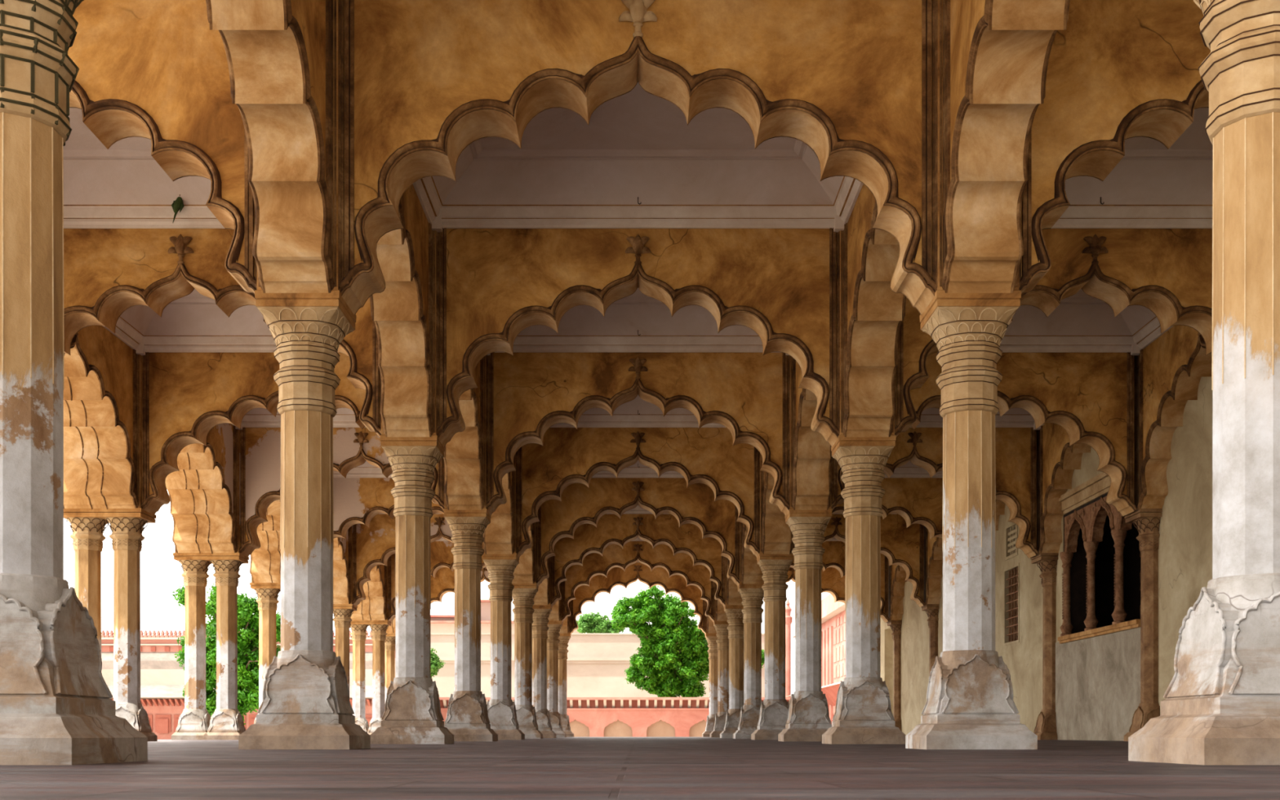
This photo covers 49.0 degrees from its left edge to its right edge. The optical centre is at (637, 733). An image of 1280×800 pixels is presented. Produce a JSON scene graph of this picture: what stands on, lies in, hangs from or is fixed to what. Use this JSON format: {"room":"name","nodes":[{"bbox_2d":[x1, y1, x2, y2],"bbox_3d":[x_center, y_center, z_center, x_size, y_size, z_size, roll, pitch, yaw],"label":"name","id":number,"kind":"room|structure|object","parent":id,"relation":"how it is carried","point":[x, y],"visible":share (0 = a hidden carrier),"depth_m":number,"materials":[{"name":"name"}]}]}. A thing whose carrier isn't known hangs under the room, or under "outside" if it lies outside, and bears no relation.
{"room":"palace pillared hall","nodes":[
{"label":"palace pillared hall","id":0,"kind":"room"},
{"bbox_2d":[63,324,137,510],"bbox_3d":[-10.266,-6.121,23.892,1.562,3.750,5.959,0,0,0],"label":"arch","id":1,"kind":"object","parent":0,"point":[100,392],"visible":0.34,"depth_m":26.27,"materials":[{"name":"paint"}]},
{"bbox_2d":[62,107,224,228],"bbox_3d":[-6.600,-7.705,17.292,5.986,0.937,5.986,0,0,0],"label":"ceiling","id":2,"kind":"structure","parent":0,"point":[122,185],"depth_m":19.93,"materials":[{"name":"paint"}]},
{"bbox_2d":[164,422,236,553],"bbox_3d":[-10.266,-6.121,30.492,1.562,3.750,5.959,0,0,0],"label":"arch","id":3,"kind":"object","parent":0,"point":[202,493],"visible":0.19,"depth_m":32.92,"materials":[{"name":"paint"}]},
{"bbox_2d":[102,288,337,355],"bbox_3d":[-6.600,-7.705,23.892,5.986,0.937,5.986,0,0,0],"label":"ceiling","id":4,"kind":"structure","parent":0,"point":[193,322],"depth_m":26.56,"materials":[{"name":"paint"}]},
{"bbox_2d":[249,499,280,583],"bbox_3d":[-10.266,-6.121,37.092,1.562,3.750,5.959,0,0,0],"label":"arch","id":5,"kind":"object","parent":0,"point":[265,561],"visible":0.09,"depth_m":39.63,"materials":[{"name":"paint"}]},
{"bbox_2d":[231,408,366,430],"bbox_3d":[-6.600,-7.705,30.492,5.986,0.937,5.986,0,0,0],"label":"ceiling","id":6,"kind":"structure","parent":0,"point":[256,417],"depth_m":33.34,"materials":[{"name":"paint"}]},
{"bbox_2d":[333,527,350,604],"bbox_3d":[-10.266,-6.121,43.692,1.562,3.750,5.959,0,0,0],"label":"arch","id":7,"kind":"object","parent":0,"point":[341,553],"visible":0.17,"depth_m":46.27,"materials":[{"name":"paint"}]},
{"bbox_2d":[333,460,391,477],"bbox_3d":[-6.600,-7.705,37.092,5.986,0.937,5.986,0,0,0],"label":"ceiling","id":8,"kind":"structure","parent":0,"point":[365,470],"depth_m":39.97,"materials":[{"name":"paint"}]},
{"bbox_2d":[351,564,386,620],"bbox_3d":[-10.266,-6.121,50.292,1.562,3.750,5.959,0,0,0],"label":"arch","id":9,"kind":"object","parent":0,"point":[373,607],"visible":0.18,"depth_m":52.88,"materials":[{"name":"paint"}]},
{"bbox_2d":[487,287,788,355],"bbox_3d":[0.000,-7.705,23.892,5.986,0.937,5.986,0,0,0],"label":"ceiling","id":10,"kind":"structure","parent":0,"point":[582,328],"depth_m":26.66,"materials":[{"name":"paint"}]},
{"bbox_2d":[591,459,684,477],"bbox_3d":[0.000,-7.705,37.092,5.986,0.937,5.986,0,0,0],"label":"ceiling","id":11,"kind":"structure","parent":0,"point":[633,471],"depth_m":40.00,"materials":[{"name":"paint"}]},
{"bbox_2d":[413,81,863,232],"bbox_3d":[0.000,-7.705,17.292,5.986,0.937,5.986,0,0,0],"label":"ceiling","id":12,"kind":"structure","parent":0,"point":[708,171],"depth_m":19.78,"materials":[{"name":"paint"}]},
{"bbox_2d":[550,394,726,427],"bbox_3d":[0.000,-7.705,30.492,5.986,0.937,5.986,0,0,0],"label":"ceiling","id":13,"kind":"structure","parent":0,"point":[625,415],"depth_m":33.34,"materials":[{"name":"paint"}]},
{"bbox_2d":[0,737,1279,799],"bbox_3d":[-0.165,0.320,30.162,23.430,0.330,62.964,0,0,0],"label":"floor","id":14,"kind":"structure","parent":0,"point":[557,768],"depth_m":5.65,"materials":[{"name":"stone"}]},
{"bbox_2d":[0,0,147,764],"bbox_3d":[-3.300,-3.920,7.392,1.063,8.151,1.063,0,0,0],"label":"column","id":15,"kind":"structure","parent":14,"relation":"on","point":[56,707],"depth_m":7.20,"materials":[{"name":"paint"}]},
{"bbox_2d":[205,0,334,293],"bbox_3d":[-3.300,-6.124,10.692,0.830,3.743,5.959,0,0,0],"label":"arch","id":16,"kind":"object","parent":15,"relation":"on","point":[278,52],"visible":1,"depth_m":13.10,"materials":[{"name":"paint"}]},
{"bbox_2d":[66,517,109,653],"bbox_3d":[-10.659,-1.990,27.192,0.871,4.290,0.871,0,0,0],"label":"column","id":17,"kind":"structure","parent":14,"relation":"on","point":[87,536],"depth_m":27.00,"materials":[{"name":"paint"}]},
{"bbox_2d":[106,517,157,741],"bbox_3d":[-9.900,-1.990,27.192,0.871,4.290,0.871,0,0,0],"label":"column","id":18,"kind":"structure","parent":14,"relation":"on","point":[126,536],"depth_m":26.99,"materials":[{"name":"paint"}]},
{"bbox_2d":[63,354,156,523],"bbox_3d":[-10.270,-6.065,27.192,1.584,3.861,0.851,0,0,0],"label":"pier","id":19,"kind":"object","parent":18,"relation":"on","point":[140,513],"visible":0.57,"depth_m":26.79,"materials":[{"name":"paint"}]},
{"bbox_2d":[171,560,212,739],"bbox_3d":[-10.659,-1.990,33.792,0.871,4.290,0.871,0,0,0],"label":"column","id":20,"kind":"structure","parent":14,"relation":"on","point":[193,722],"depth_m":33.57,"materials":[{"name":"paint"}]},
{"bbox_2d":[203,560,245,739],"bbox_3d":[-9.900,-1.990,33.792,0.871,4.290,0.871,0,0,0],"label":"column","id":21,"kind":"structure","parent":14,"relation":"on","point":[226,722],"depth_m":33.57,"materials":[{"name":"paint"}]},
{"bbox_2d":[173,429,248,564],"bbox_3d":[-10.270,-6.065,33.792,1.584,3.861,0.851,0,0,0],"label":"pier","id":22,"kind":"object","parent":21,"relation":"on","point":[237,556],"visible":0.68,"depth_m":33.39,"materials":[{"name":"paint"}]},
{"bbox_2d":[253,588,280,724],"bbox_3d":[-10.659,-1.990,40.392,0.871,4.290,0.871,0,0,0],"label":"column","id":23,"kind":"structure","parent":14,"relation":"on","point":[267,600],"depth_m":40.19,"materials":[{"name":"paint"}]},
{"bbox_2d":[238,0,370,749],"bbox_3d":[-3.300,-3.920,13.992,1.063,8.151,1.063,0,0,0],"label":"column","id":24,"kind":"structure","parent":14,"relation":"on","point":[305,704],"depth_m":13.74,"materials":[{"name":"paint"}]},
{"bbox_2d":[67,0,257,293],"bbox_3d":[-6.600,-6.124,13.992,5.959,3.743,0.830,0,0,0],"label":"arch","id":25,"kind":"object","parent":24,"relation":"attached to","point":[157,71],"visible":0.62,"depth_m":13.69,"materials":[{"name":"paint"}]},
{"bbox_2d":[338,0,937,315],"bbox_3d":[0.000,-6.124,13.992,5.959,3.743,0.830,0,0,0],"label":"arch","id":26,"kind":"object","parent":24,"relation":"on","point":[423,82],"visible":1,"depth_m":13.69,"materials":[{"name":"paint"}]},
{"bbox_2d":[333,608,353,693],"bbox_3d":[-9.900,-1.990,46.992,0.871,4.290,0.871,0,0,0],"label":"column","id":27,"kind":"structure","parent":14,"relation":"on","point":[342,619],"depth_m":46.79,"materials":[{"name":"paint"}]},
{"bbox_2d":[350,624,368,733],"bbox_3d":[-10.659,-1.990,53.592,0.871,4.290,0.871,0,0,0],"label":"column","id":28,"kind":"structure","parent":14,"relation":"on","point":[358,633],"depth_m":53.37,"materials":[{"name":"paint"}]},
{"bbox_2d":[367,624,388,734],"bbox_3d":[-9.900,-1.990,53.592,0.871,4.290,0.871,0,0,0],"label":"column","id":29,"kind":"structure","parent":14,"relation":"on","point":[378,633],"depth_m":53.37,"materials":[{"name":"paint"}]},
{"bbox_2d":[385,636,395,699],"bbox_3d":[-10.659,-1.990,60.192,0.871,4.290,0.871,0,0,0],"label":"column","id":30,"kind":"structure","parent":14,"relation":"on","point":[389,641],"depth_m":59.98,"materials":[{"name":"paint"}]},
{"bbox_2d":[369,230,453,744],"bbox_3d":[-3.300,-3.920,20.592,1.063,8.151,1.063,0,0,0],"label":"column","id":31,"kind":"structure","parent":14,"relation":"on","point":[412,714],"depth_m":20.35,"materials":[{"name":"paint"}]},
{"bbox_2d":[63,228,381,437],"bbox_3d":[-6.600,-6.124,20.592,5.959,3.743,0.830,0,0,0],"label":"arch","id":32,"kind":"object","parent":31,"relation":"on","point":[108,273],"visible":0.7,"depth_m":20.29,"materials":[{"name":"paint"}]},
{"bbox_2d":[369,183,433,436],"bbox_3d":[-3.300,-6.124,17.292,0.830,3.743,5.959,0,0,0],"label":"arch","id":33,"kind":"object","parent":31,"relation":"on","point":[402,313],"visible":0.3,"depth_m":19.66,"materials":[{"name":"paint"}]},
{"bbox_2d":[443,358,484,510],"bbox_3d":[-3.300,-6.124,23.892,0.830,3.743,5.959,0,0,0],"label":"arch","id":34,"kind":"object","parent":31,"relation":"on","point":[463,458],"visible":0.17,"depth_m":26.47,"materials":[{"name":"paint"}]},
{"bbox_2d":[436,227,839,446],"bbox_3d":[0.000,-6.124,20.592,5.959,3.743,0.830,0,0,0],"label":"arch","id":35,"kind":"object","parent":31,"relation":"on","point":[495,284],"visible":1,"depth_m":20.29,"materials":[{"name":"paint"}]},
{"bbox_2d":[443,355,497,741],"bbox_3d":[-3.300,-3.920,27.192,1.063,8.151,1.063,0,0,0],"label":"column","id":36,"kind":"structure","parent":14,"relation":"on","point":[467,718],"depth_m":26.95,"materials":[{"name":"paint"}]},
{"bbox_2d":[140,351,444,515],"bbox_3d":[-6.600,-6.124,27.192,5.959,3.743,0.830,0,0,0],"label":"arch","id":37,"kind":"object","parent":36,"relation":"on","point":[185,395],"visible":0.41,"depth_m":26.89,"materials":[{"name":"paint"}]},
{"bbox_2d":[483,471,514,554],"bbox_3d":[-3.300,-6.124,30.492,0.830,3.743,5.959,0,0,0],"label":"arch","id":38,"kind":"object","parent":36,"relation":"on","point":[498,535],"visible":0.1,"depth_m":33.11,"materials":[{"name":"paint"}]},
{"bbox_2d":[485,352,790,515],"bbox_3d":[0.000,-6.124,27.192,5.959,3.743,0.830,0,0,0],"label":"arch","id":39,"kind":"object","parent":36,"relation":"on","point":[529,393],"visible":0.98,"depth_m":26.89,"materials":[{"name":"paint"}]},
{"bbox_2d":[482,452,524,739],"bbox_3d":[-3.300,-3.920,33.792,1.063,8.151,1.063,0,0,0],"label":"column","id":40,"kind":"structure","parent":14,"relation":"on","point":[501,709],"depth_m":33.55,"materials":[{"name":"paint"}]},
{"bbox_2d":[239,426,482,556],"bbox_3d":[-6.600,-6.124,33.792,5.959,3.743,0.830,0,0,0],"label":"arch","id":41,"kind":"object","parent":40,"relation":"on","point":[260,447],"visible":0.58,"depth_m":33.49,"materials":[{"name":"paint"}]},
{"bbox_2d":[515,427,759,557],"bbox_3d":[0.000,-6.124,33.792,5.959,3.743,0.830,0,0,0],"label":"arch","id":42,"kind":"object","parent":40,"relation":"on","point":[566,456],"visible":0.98,"depth_m":33.49,"materials":[{"name":"paint"}]},
{"bbox_2d":[511,521,542,738],"bbox_3d":[-3.300,-3.920,40.392,1.063,8.151,1.063,0,0,0],"label":"column","id":43,"kind":"structure","parent":14,"relation":"on","point":[523,595],"depth_m":40.15,"materials":[{"name":"paint"}]},
{"bbox_2d":[333,477,444,538],"bbox_3d":[-6.600,-6.124,40.392,5.959,3.743,0.830,0,0,0],"label":"arch","id":44,"kind":"object","parent":43,"relation":"on","point":[356,500],"visible":0.16,"depth_m":40.09,"materials":[{"name":"paint"}]},
{"bbox_2d":[511,523,534,583],"bbox_3d":[-3.300,-6.124,37.092,0.830,3.743,5.959,0,0,0],"label":"arch","id":45,"kind":"object","parent":43,"relation":"on","point":[523,573],"visible":0.09,"depth_m":39.73,"materials":[{"name":"paint"}]},
{"bbox_2d":[533,558,549,604],"bbox_3d":[-3.300,-6.124,43.692,0.830,3.743,5.959,0,0,0],"label":"arch","id":46,"kind":"object","parent":43,"relation":"on","point":[541,597],"visible":0.07,"depth_m":46.35,"materials":[{"name":"paint"}]},
{"bbox_2d":[536,477,739,586],"bbox_3d":[0.000,-6.124,40.392,5.959,3.743,0.830,0,0,0],"label":"arch","id":47,"kind":"object","parent":43,"relation":"on","point":[580,504],"visible":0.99,"depth_m":40.09,"materials":[{"name":"paint"}]},
{"bbox_2d":[532,556,555,737],"bbox_3d":[-3.300,-3.920,46.992,1.063,8.151,1.063,0,0,0],"label":"column","id":48,"kind":"structure","parent":14,"relation":"on","point":[541,613],"depth_m":46.74,"materials":[{"name":"paint"}]},
{"bbox_2d":[351,514,453,605],"bbox_3d":[-6.600,-6.124,46.992,5.959,3.743,0.830,0,0,0],"label":"arch","id":49,"kind":"object","parent":48,"relation":"on","point":[372,546],"visible":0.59,"depth_m":46.69,"materials":[{"name":"paint"}]},
{"bbox_2d":[550,514,725,606],"bbox_3d":[0.000,-6.124,46.992,5.959,3.743,0.830,0,0,0],"label":"arch","id":50,"kind":"object","parent":48,"relation":"on","point":[611,529],"visible":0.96,"depth_m":46.69,"materials":[{"name":"paint"}]},
{"bbox_2d":[546,582,566,737],"bbox_3d":[-3.300,-3.920,53.592,1.063,8.151,1.063,0,0,0],"label":"column","id":51,"kind":"structure","parent":14,"relation":"on","point":[554,627],"depth_m":53.34,"materials":[{"name":"paint"}]},
{"bbox_2d":[387,541,486,622],"bbox_3d":[-6.600,-6.124,53.592,5.959,3.743,0.830,0,0,0],"label":"arch","id":52,"kind":"object","parent":51,"relation":"on","point":[442,556],"visible":0.11,"depth_m":53.29,"materials":[{"name":"paint"}]},
{"bbox_2d":[561,541,714,622],"bbox_3d":[0.000,-6.124,53.592,5.959,3.743,0.830,0,0,0],"label":"arch","id":53,"kind":"object","parent":51,"relation":"on","point":[613,556],"visible":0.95,"depth_m":53.29,"materials":[{"name":"paint"}]},
{"bbox_2d":[558,601,573,737],"bbox_3d":[-3.300,-3.920,60.192,1.063,8.151,1.063,0,0,0],"label":"column","id":54,"kind":"structure","parent":14,"relation":"on","point":[564,638],"depth_m":59.95,"materials":[{"name":"paint"}]},
{"bbox_2d":[431,567,489,603],"bbox_3d":[-6.600,-6.124,60.192,5.959,3.743,0.830,0,0,0],"label":"arch","id":55,"kind":"object","parent":54,"relation":"attached to","point":[443,583],"visible":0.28,"depth_m":59.89,"materials":[{"name":"paint"}]},
{"bbox_2d":[569,562,706,634],"bbox_3d":[0.000,-6.124,60.192,5.959,3.743,0.830,0,0,0],"label":"arch","id":56,"kind":"object","parent":54,"relation":"on","point":[598,584],"visible":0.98,"depth_m":59.89,"materials":[{"name":"paint"}]},
{"bbox_2d":[702,600,717,737],"bbox_3d":[3.300,-3.920,60.192,1.063,8.151,1.063,0,0,0],"label":"column","id":57,"kind":"structure","parent":14,"relation":"on","point":[711,638],"depth_m":59.95,"materials":[{"name":"paint"}]},
{"bbox_2d":[786,567,844,603],"bbox_3d":[6.600,-6.124,60.192,5.959,3.743,0.830,0,0,0],"label":"arch","id":58,"kind":"object","parent":57,"relation":"attached to","point":[832,583],"visible":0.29,"depth_m":59.89,"materials":[{"name":"paint"}]},
{"bbox_2d":[709,582,728,737],"bbox_3d":[3.300,-3.920,53.592,1.063,8.151,1.063,0,0,0],"label":"column","id":59,"kind":"structure","parent":14,"relation":"on","point":[721,627],"depth_m":53.34,"materials":[{"name":"paint"}]},
{"bbox_2d":[790,541,889,622],"bbox_3d":[6.600,-6.124,53.592,5.959,3.743,0.830,0,0,0],"label":"arch","id":60,"kind":"object","parent":59,"relation":"attached to","point":[834,554],"visible":0.17,"depth_m":53.29,"materials":[{"name":"paint"}]},
{"bbox_2d":[720,556,743,737],"bbox_3d":[3.300,-3.920,46.992,1.063,8.151,1.063,0,0,0],"label":"column","id":61,"kind":"structure","parent":14,"relation":"on","point":[734,613],"depth_m":46.74,"materials":[{"name":"paint"}]},
{"bbox_2d":[822,514,924,607],"bbox_3d":[6.600,-6.124,46.992,5.959,3.743,0.830,0,0,0],"label":"arch","id":62,"kind":"object","parent":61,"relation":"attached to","point":[904,547],"visible":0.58,"depth_m":46.69,"materials":[{"name":"paint"}]},
{"bbox_2d":[733,521,764,738],"bbox_3d":[3.300,-3.920,40.392,1.063,8.151,1.063,0,0,0],"label":"column","id":63,"kind":"structure","parent":14,"relation":"on","point":[752,595],"depth_m":40.15,"materials":[{"name":"paint"}]},
{"bbox_2d":[726,558,742,604],"bbox_3d":[3.300,-6.124,43.692,0.830,3.743,5.959,0,0,0],"label":"arch","id":64,"kind":"object","parent":63,"relation":"on","point":[733,597],"visible":0.06,"depth_m":46.35,"materials":[{"name":"paint"}]},
{"bbox_2d":[741,523,764,583],"bbox_3d":[3.300,-6.124,37.092,0.830,3.743,5.959,0,0,0],"label":"arch","id":65,"kind":"object","parent":63,"relation":"on","point":[752,573],"visible":0.08,"depth_m":39.73,"materials":[{"name":"paint"}]},
{"bbox_2d":[831,477,942,538],"bbox_3d":[6.600,-6.124,40.392,5.959,3.743,0.830,0,0,0],"label":"arch","id":66,"kind":"object","parent":63,"relation":"attached to","point":[919,500],"visible":0.15,"depth_m":40.09,"materials":[{"name":"paint"}]},
{"bbox_2d":[751,452,793,739],"bbox_3d":[3.300,-3.920,33.792,1.063,8.151,1.063,0,0,0],"label":"column","id":67,"kind":"structure","parent":14,"relation":"on","point":[774,709],"depth_m":33.55,"materials":[{"name":"paint"}]},
{"bbox_2d":[793,426,1038,558],"bbox_3d":[6.600,-6.124,33.792,5.959,3.743,0.830,0,0,0],"label":"arch","id":68,"kind":"object","parent":67,"relation":"attached to","point":[1015,448],"visible":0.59,"depth_m":33.49,"materials":[{"name":"paint"}]},
{"bbox_2d":[777,355,832,741],"bbox_3d":[3.300,-3.920,27.192,1.063,8.151,1.063,0,0,0],"label":"column","id":69,"kind":"structure","parent":14,"relation":"on","point":[808,718],"depth_m":26.95,"materials":[{"name":"paint"}]},
{"bbox_2d":[761,471,792,554],"bbox_3d":[3.300,-6.124,30.492,0.830,3.743,5.959,0,0,0],"label":"arch","id":70,"kind":"object","parent":69,"relation":"on","point":[777,535],"visible":0.16,"depth_m":33.11,"materials":[{"name":"paint"}]},
{"bbox_2d":[831,351,1137,515],"bbox_3d":[6.600,-6.124,27.192,5.959,3.743,0.830,0,0,0],"label":"arch","id":71,"kind":"object","parent":69,"relation":"attached to","point":[1090,395],"visible":0.4,"depth_m":26.89,"materials":[{"name":"paint"}]},
{"bbox_2d":[822,230,906,744],"bbox_3d":[3.300,-3.920,20.592,1.063,8.151,1.063,0,0,0],"label":"column","id":72,"kind":"structure","parent":14,"relation":"on","point":[863,715],"depth_m":20.35,"materials":[{"name":"paint"}]},
{"bbox_2d":[791,358,832,510],"bbox_3d":[3.300,-6.124,23.892,0.830,3.743,5.959,0,0,0],"label":"arch","id":73,"kind":"object","parent":72,"relation":"on","point":[812,455],"visible":0.19,"depth_m":26.47,"materials":[{"name":"paint"}]},
{"bbox_2d":[842,184,906,436],"bbox_3d":[3.300,-6.124,17.292,0.830,3.743,5.959,0,0,0],"label":"arch","id":74,"kind":"object","parent":72,"relation":"on","point":[873,313],"visible":0.2,"depth_m":19.65,"materials":[{"name":"paint"}]},
{"bbox_2d":[894,228,1212,436],"bbox_3d":[6.600,-6.124,20.592,5.959,3.743,0.830,0,0,0],"label":"arch","id":75,"kind":"object","parent":72,"relation":"attached to","point":[1167,273],"visible":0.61,"depth_m":20.29,"materials":[{"name":"paint"}]},
{"bbox_2d":[886,560,902,731],"bbox_3d":[9.781,-3.920,53.592,0.436,8.151,0.871,0,0,0],"label":"column","id":76,"kind":"structure","parent":14,"relation":"on","point":[895,625],"depth_m":53.40,"materials":[{"name":"brown paint"}]},
{"bbox_2d":[921,526,939,676],"bbox_3d":[9.781,-3.920,46.992,0.436,8.151,0.871,0,0,0],"label":"column","id":77,"kind":"structure","parent":14,"relation":"on","point":[932,610],"depth_m":46.81,"materials":[{"name":"brown paint"}]},
{"bbox_2d":[905,0,1037,749],"bbox_3d":[3.300,-3.920,13.992,1.063,8.151,1.063,0,0,0],"label":"column","id":78,"kind":"structure","parent":14,"relation":"on","point":[970,704],"depth_m":13.75,"materials":[{"name":"paint"}]},
{"bbox_2d":[1018,0,1210,293],"bbox_3d":[6.600,-6.124,13.992,5.959,3.743,0.830,0,0,0],"label":"arch","id":79,"kind":"object","parent":78,"relation":"attached to","point":[1118,71],"visible":0.62,"depth_m":13.69,"materials":[{"name":"paint"}]},
{"bbox_2d":[1031,430,1058,739],"bbox_3d":[9.781,-3.920,33.792,0.436,8.151,0.871,0,0,0],"label":"column","id":80,"kind":"structure","parent":14,"relation":"on","point":[1046,724],"depth_m":33.59,"materials":[{"name":"brown paint"}]},
{"bbox_2d":[1124,355,1162,741],"bbox_3d":[9.781,-3.920,27.192,0.436,8.151,0.871,0,0,0],"label":"column","id":81,"kind":"structure","parent":14,"relation":"on","point":[1147,521],"depth_m":27.01,"materials":[{"name":"brown paint"}]},
{"bbox_2d":[1128,0,1279,764],"bbox_3d":[3.300,-3.920,7.392,1.063,8.151,1.063,0,0,0],"label":"column","id":82,"kind":"structure","parent":14,"relation":"on","point":[1221,704],"depth_m":7.19,"materials":[{"name":"paint"}]},
{"bbox_2d":[942,0,1070,293],"bbox_3d":[3.300,-6.124,10.692,0.830,3.743,5.959,0,0,0],"label":"arch","id":83,"kind":"object","parent":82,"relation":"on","point":[997,52],"visible":1,"depth_m":13.10,"materials":[{"name":"paint"}]},
{"bbox_2d":[884,460,942,477],"bbox_3d":[6.600,-7.705,37.092,5.986,0.937,5.986,0,0,0],"label":"ceiling","id":84,"kind":"structure","parent":0,"point":[908,470],"depth_m":39.97,"materials":[{"name":"paint"}]},
{"bbox_2d":[909,408,1044,430],"bbox_3d":[6.600,-7.705,30.492,5.986,0.937,5.986,0,0,0],"label":"ceiling","id":85,"kind":"structure","parent":0,"point":[930,417],"depth_m":33.34,"materials":[{"name":"paint"}]},
{"bbox_2d":[880,377,1213,734],"bbox_3d":[10.329,-4.036,30.525,0.660,8.382,60.390,0,0,0],"label":"wall","id":86,"kind":"structure","parent":0,"point":[1185,530],"depth_m":31.25,"materials":[{"name":"beige paint"}]},
{"bbox_2d":[889,564,906,620],"bbox_3d":[9.742,-6.124,50.292,0.514,3.743,5.959,0,0,0],"label":"blind arch","id":87,"kind":"object","parent":86,"relation":"attached to","point":[898,574],"visible":0.28,"depth_m":52.74,"materials":[{"name":"paint"}]},
{"bbox_2d":[924,528,942,604],"bbox_3d":[9.742,-6.124,43.692,0.514,3.743,5.959,0,0,0],"label":"blind arch","id":88,"kind":"object","parent":86,"relation":"attached to","point":[934,545],"visible":0.22,"depth_m":46.17,"materials":[{"name":"paint"}]},
{"bbox_2d":[1004,563,1019,645],"bbox_3d":[10.187,-3.425,37.538,0.416,2.079,1.485,0,0,0],"label":"lattice window","id":89,"kind":"structure","parent":86,"relation":"in","point":[1011,574],"depth_m":37.66,"materials":[{"name":"beige paint"}]},
{"bbox_2d":[1005,522,1017,560],"bbox_3d":[10.187,-5.158,37.521,0.416,0.924,1.188,0,0,0],"label":"lattice window","id":90,"kind":"structure","parent":86,"relation":"in","point":[1011,530],"depth_m":37.71,"materials":[{"name":"beige paint"}]},
{"bbox_2d":[1038,422,1125,554],"bbox_3d":[9.742,-6.124,30.492,0.514,3.743,5.959,0,0,0],"label":"blind arch","id":91,"kind":"object","parent":86,"relation":"attached to","point":[1059,460],"visible":0.3,"depth_m":32.80,"materials":[{"name":"paint"}]},
{"bbox_2d":[1055,626,1140,741],"bbox_3d":[9.989,-1.006,30.492,0.033,2.323,6.072,0,0,0],"label":"wall panel","id":92,"kind":"object","parent":86,"relation":"attached to","point":[1098,678],"depth_m":30.40,"materials":[{"name":"grey paint"}]},
{"bbox_2d":[1057,471,1140,643],"bbox_3d":[10.250,-3.835,30.261,0.792,3.452,5.689,0,0,0],"label":"balcony window","id":93,"kind":"structure","parent":86,"relation":"in","point":[1085,508],"depth_m":31.15,"materials":[{"name":"paint"}]},
{"bbox_2d":[1137,324,1212,510],"bbox_3d":[9.742,-6.124,23.892,0.514,3.743,5.959,0,0,0],"label":"blind arch","id":94,"kind":"object","parent":86,"relation":"attached to","point":[1172,366],"visible":0.35,"depth_m":25.86,"materials":[{"name":"paint"}]},
{"bbox_2d":[937,288,1173,355],"bbox_3d":[6.600,-7.705,23.892,5.986,0.937,5.986,0,0,0],"label":"ceiling","id":95,"kind":"structure","parent":0,"point":[1082,322],"depth_m":26.56,"materials":[{"name":"paint"}]},
{"bbox_2d":[1094,515,1141,627],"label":"window","id":96,"kind":"structure","parent":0,"point":[1104,568],"depth_m":34.55,"materials":[{"name":"paint"}]},
{"bbox_2d":[1051,107,1213,228],"bbox_3d":[6.600,-7.705,17.292,5.986,0.937,5.986,0,0,0],"label":"ceiling","id":97,"kind":"structure","parent":0,"point":[1153,185],"depth_m":19.93,"materials":[{"name":"paint"}]},
{"label":"outside","id":98,"kind":"structure","parent":0,"visible":0},
{"bbox_3d":[0.000,1.640,132.000,528.000,0.330,528.000,0,0,0],"label":"ground","id":99,"kind":"structure","parent":98,"visible":0},
{"bbox_2d":[172,580,280,724],"bbox_3d":[-27.695,-4.676,95.805,8.606,12.303,4.474,0,0,0],"label":"tree","id":100,"kind":"object","parent":99,"relation":"on","point":[247,623],"visible":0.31,"depth_m":95.00,"materials":[{"name":"green plant"}]},
{"bbox_2d":[101,630,372,739],"bbox_3d":[-36.345,-3.693,123.156,28.557,10.336,12.408,0,0,0],"label":"sandstone building","id":101,"kind":"structure","parent":99,"relation":"on","point":[162,676],"depth_m":119.72,"materials":[{"name":"beige paint"}]},
{"bbox_2d":[430,599,580,633],"bbox_3d":[-22.763,-8.810,204.270,30.100,20.570,15.180,0,0,0],"label":"block","id":102,"kind":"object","parent":99,"relation":"on","point":[439,624],"visible":0.13,"depth_m":198.00,"materials":[{"name":"beige paint"}]},
{"bbox_2d":[430,633,764,697],"bbox_3d":[-3.777,-4.671,155.001,38.563,12.292,7.194,0,0,0],"label":"building","id":103,"kind":"structure","parent":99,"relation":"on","point":[597,664],"depth_m":151.81,"materials":[{"name":"beige paint"}]},
{"bbox_2d":[576,611,626,633],"bbox_3d":[-4.107,-6.716,171.639,7.392,16.381,3.674,0,0,0],"label":"tree","id":104,"kind":"object","parent":99,"relation":"on","point":[593,623],"visible":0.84,"depth_m":170.73,"materials":[{"name":"green plant"}]},
{"bbox_2d":[439,697,791,737],"bbox_3d":[-5.901,-0.946,133.122,44.286,4.842,4.356,0,0,0],"label":"wall","id":105,"kind":"structure","parent":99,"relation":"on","point":[588,717],"depth_m":132.00,"materials":[{"name":"pink stone"}]},
{"bbox_2d":[610,585,709,697],"bbox_3d":[2.836,-6.724,139.764,11.181,16.399,6.128,0,0,0],"label":"tree","id":106,"kind":"object","parent":99,"relation":"on","point":[674,657],"visible":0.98,"depth_m":138.57,"materials":[{"name":"green plant"}]},
{"bbox_2d":[785,595,792,697],"bbox_3d":[16.155,-6.694,151.140,0.990,16.338,0.942,0,0,0],"label":"minaret","id":107,"kind":"object","parent":99,"relation":"on","point":[788,620],"visible":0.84,"depth_m":150.93,"materials":[{"name":"pink stone"}]},
{"bbox_2d":[785,593,845,724],"bbox_3d":[22.968,-5.440,108.075,14.784,13.830,82.830,0,0,0],"label":"palace wing","id":108,"kind":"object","parent":99,"relation":"on","point":[833,614],"visible":0.11,"depth_m":122.49,"materials":[{"name":"pink stone"}]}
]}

